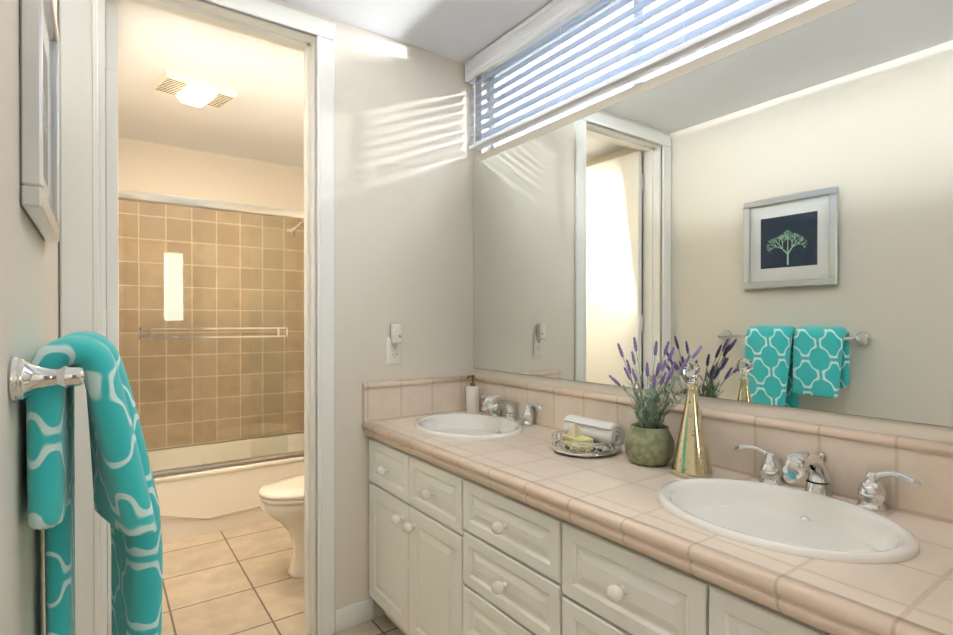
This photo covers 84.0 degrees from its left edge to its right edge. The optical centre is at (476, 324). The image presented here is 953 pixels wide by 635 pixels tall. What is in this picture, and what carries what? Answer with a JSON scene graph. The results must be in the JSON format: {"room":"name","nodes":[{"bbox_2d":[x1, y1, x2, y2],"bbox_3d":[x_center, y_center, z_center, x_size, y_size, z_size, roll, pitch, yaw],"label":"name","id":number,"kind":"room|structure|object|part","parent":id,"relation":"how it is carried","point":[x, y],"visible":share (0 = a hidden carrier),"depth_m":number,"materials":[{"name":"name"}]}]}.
{"room":"bathroom","nodes":[
{"label":"bathroom","id":0,"kind":"room"},
{"bbox_2d":[0,0,58,634],"bbox_3d":[-0.596,0.016,0.559,0.120,2.420,6.900,0,0,-35],"label":"wall","id":1,"kind":"structure","parent":0,"point":[29,303],"depth_m":0.79,"materials":[{"name":"beige paint"}]},
{"bbox_2d":[20,0,59,241],"bbox_3d":[-0.834,-0.426,1.019,0.026,0.480,0.460,0,0,-35],"label":"picture","id":2,"kind":"object","parent":1,"relation":"attached to","point":[39,117],"visible":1,"depth_m":0.84,"materials":[{"name":"white wood"}]},
{"bbox_2d":[9,331,162,634],"bbox_3d":[-0.761,0.449,1.076,0.206,0.867,0.736,0,0,-35],"label":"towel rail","id":3,"kind":"object","parent":1,"relation":"attached to","point":[47,378],"visible":1,"depth_m":0.87,"materials":[{"name":"teal fabric"}]},
{"bbox_2d":[118,137,303,210],"bbox_3d":[-1.887,-0.001,3.800,1.771,2.420,0.120,0,0,-35],"label":"wall","id":4,"kind":"structure","parent":0,"point":[143,166],"depth_m":3.72,"materials":[{"name":"beige paint"}]},
{"bbox_2d":[119,200,303,449],"bbox_3d":[-1.849,-0.008,3.747,1.530,1.684,0.009,0,0,-35],"label":"shower door","id":5,"kind":"structure","parent":4,"relation":"attached to","point":[203,404],"depth_m":3.71,"materials":[{"name":"clear glass"}]},
{"bbox_2d":[57,0,473,617],"bbox_3d":[-0.670,0.008,2.089,1.531,2.420,0.120,0,0,-35],"label":"wall","id":6,"kind":"structure","parent":0,"point":[403,188],"depth_m":2.23,"materials":[{"name":"beige paint"}]},
{"bbox_2d":[105,0,118,634],"bbox_3d":[-1.399,0.054,2.046,0.142,2.304,0.670,0,0,-35],"label":"door leaf","id":7,"kind":"structure","parent":6,"relation":"in","point":[111,171],"depth_m":1.77,"materials":[{"name":"white wood"}]},
{"bbox_2d":[59,0,334,634],"bbox_3d":[-0.944,0.020,1.892,0.849,2.398,0.160,0,0,-35],"label":"door frame","id":8,"kind":"structure","parent":6,"relation":"attached to","point":[82,163],"depth_m":1.86,"materials":[{"name":"white wood"}]},
{"bbox_2d":[335,598,372,617],"bbox_3d":[-0.374,1.172,2.388,0.646,0.090,0.015,0,0,-35],"label":"baseboard","id":9,"kind":"structure","parent":6,"relation":"attached to","point":[366,603],"depth_m":2.13,"materials":[{"name":"white wood"}]},
{"bbox_2d":[386,324,401,363],"bbox_3d":[-0.338,0.082,2.225,0.070,0.169,0.041,0,0,-35],"label":"electrical outlet","id":10,"kind":"object","parent":6,"relation":"attached to","point":[394,347],"visible":1,"depth_m":2.22,"materials":[{"name":"white plastic"}]},
{"bbox_2d":[162,520,403,634],"bbox_3d":[0.162,1.254,1.031,1.895,0.060,7.020,0,0,-35],"label":"floor","id":11,"kind":"structure","parent":0,"point":[238,581],"depth_m":2.44,"materials":[{"name":"tile"}]},
{"bbox_2d":[118,189,303,542],"bbox_3d":[-1.627,0.201,3.436,1.527,2.020,0.773,0,0,-35],"label":"bathtub","id":12,"kind":"object","parent":11,"relation":"on","point":[207,488],"visible":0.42,"depth_m":3.13,"materials":[{"name":"clear glass"}]},
{"bbox_2d":[258,473,304,578],"bbox_3d":[-0.695,0.823,2.720,0.803,0.785,0.450,0,0,-35],"label":"toilet","id":13,"kind":"object","parent":11,"relation":"on","point":[282,501],"visible":0.23,"depth_m":2.50,"materials":[{"name":"beige ceramic"}]},
{"bbox_3d":[-0.782,0.803,2.657,0.588,0.052,0.380,0,0,-35],"label":"seat","id":14,"kind":"part","parent":13,"relation":"part of","materials":[{"name":"beige ceramic"}]},
{"bbox_2d":[363,427,881,634],"bbox_3d":[0.297,0.833,1.554,0.576,0.775,1.876,0,0,-35],"label":"bathroom vanity","id":15,"kind":"object","parent":11,"relation":"on","point":[497,514],"depth_m":1.38,"materials":[{"name":"white wood"}]},
{"bbox_2d":[366,419,952,634],"bbox_3d":[0.316,0.425,1.565,0.529,0.048,1.876,0,0,-35],"label":"countertop","id":16,"kind":"structure","parent":15,"relation":"on","point":[918,600],"depth_m":1.03,"materials":[{"name":"beige tile"}]},
{"bbox_2d":[390,411,549,442],"bbox_3d":[-0.036,0.477,2.070,0.390,0.183,0.490,0,0,-35],"label":"sink","id":17,"kind":"object","parent":16,"relation":"in","point":[456,426],"depth_m":2.17,"materials":[{"name":"white ceramic"}]},
{"bbox_2d":[466,375,478,413],"bbox_3d":[-0.022,0.311,2.361,0.072,0.171,0.059,0,0,-35],"label":"soap dispenser","id":18,"kind":"object","parent":16,"relation":"on","point":[472,398],"visible":0.98,"depth_m":2.34,"materials":[{"name":"ceramic"}]},
{"bbox_2d":[478,391,545,422],"bbox_3d":[0.097,0.340,2.163,0.181,0.113,0.384,0,0,-35],"label":"faucet","id":19,"kind":"object","parent":16,"relation":"on","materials":[{"name":"silver metal"}]},
{"bbox_2d":[551,415,624,457],"bbox_3d":[0.342,0.351,1.675,0.211,0.097,0.211,0,0,-35],"label":"tray","id":20,"kind":"object","parent":16,"relation":"on","point":[585,437],"visible":1,"depth_m":1.63,"materials":[{"name":"silver metal"}]},
{"bbox_2d":[609,337,701,465],"bbox_3d":[0.515,0.219,1.536,0.208,0.364,0.249,0,0,-35],"label":"plant pot","id":21,"kind":"object","parent":16,"relation":"on","point":[649,441],"visible":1,"depth_m":1.50,"materials":[{"name":"ceramic"}]},
{"bbox_3d":[0.500,0.346,1.534,0.138,0.108,0.138,0,0,-35],"label":"pot","id":22,"kind":"part","parent":21,"relation":"part of","materials":[{"name":"ceramic"}]},
{"bbox_2d":[671,362,712,477],"bbox_3d":[0.576,0.251,1.415,0.104,0.300,0.104,0,0,-35],"label":"bottle","id":23,"kind":"object","parent":16,"relation":"on","point":[691,459],"visible":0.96,"depth_m":1.39,"materials":[{"name":"gold glass"}]},
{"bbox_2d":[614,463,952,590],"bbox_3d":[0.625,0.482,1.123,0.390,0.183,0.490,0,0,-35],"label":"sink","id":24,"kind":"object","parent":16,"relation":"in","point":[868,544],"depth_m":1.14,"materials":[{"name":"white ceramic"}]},
{"bbox_2d":[734,439,925,506],"bbox_3d":[0.758,0.345,1.216,0.181,0.113,0.384,0,0,-35],"label":"faucet","id":25,"kind":"object","parent":16,"relation":"on","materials":[{"name":"silver metal"}]},
{"bbox_2d":[118,0,552,167],"bbox_3d":[0.162,-1.226,1.018,1.895,0.060,7.020,0,0,-35],"label":"ceiling","id":26,"kind":"structure","parent":0,"point":[259,116],"depth_m":2.42,"materials":[{"name":"white paint"}]},
{"bbox_2d":[150,70,237,107],"bbox_3d":[-1.437,-1.175,2.703,0.230,0.060,0.340,0,0,43],"label":"light","id":27,"kind":"object","parent":26,"relation":"attached to","point":[190,91],"visible":1,"depth_m":2.65,"materials":[{"name":"white plastic"}]},
{"bbox_2d":[474,0,952,443],"bbox_3d":[-0.027,0.005,2.608,0.120,2.420,4.220,0,0,-35],"label":"wall","id":28,"kind":"structure","parent":0,"point":[908,429],"depth_m":1.51,"materials":[{"name":"beige paint"}]},
{"bbox_2d":[490,0,828,149],"bbox_3d":[0.561,-0.973,1.793,0.040,0.385,1.660,0,0,-35],"label":"window","id":29,"kind":"structure","parent":28,"relation":"in","point":[587,19],"depth_m":1.95,"materials":[{"name":"white"}]},
{"bbox_2d":[465,0,812,150],"bbox_3d":[0.473,-0.994,1.734,0.070,0.400,1.741,0,0,-35],"label":"window blinds","id":30,"kind":"object","parent":29,"relation":"attached to","point":[543,20],"visible":0.96,"depth_m":1.86,"materials":[{"name":"white plastic"}]},
{"bbox_2d":[473,0,952,427],"bbox_3d":[0.530,-0.268,1.714,0.006,0.953,1.872,0,0,-35],"label":"mirror","id":31,"kind":"object","parent":28,"relation":"attached to","point":[769,222],"visible":0.92,"depth_m":1.40,"materials":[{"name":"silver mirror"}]},
{"label":"outside","id":32,"kind":"structure","parent":0,"visible":0},
{"bbox_2d":[502,0,826,142],"bbox_3d":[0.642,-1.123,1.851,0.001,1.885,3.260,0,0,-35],"label":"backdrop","id":33,"kind":"structure","parent":32,"point":[810,4],"depth_m":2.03,"materials":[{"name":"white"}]}
]}

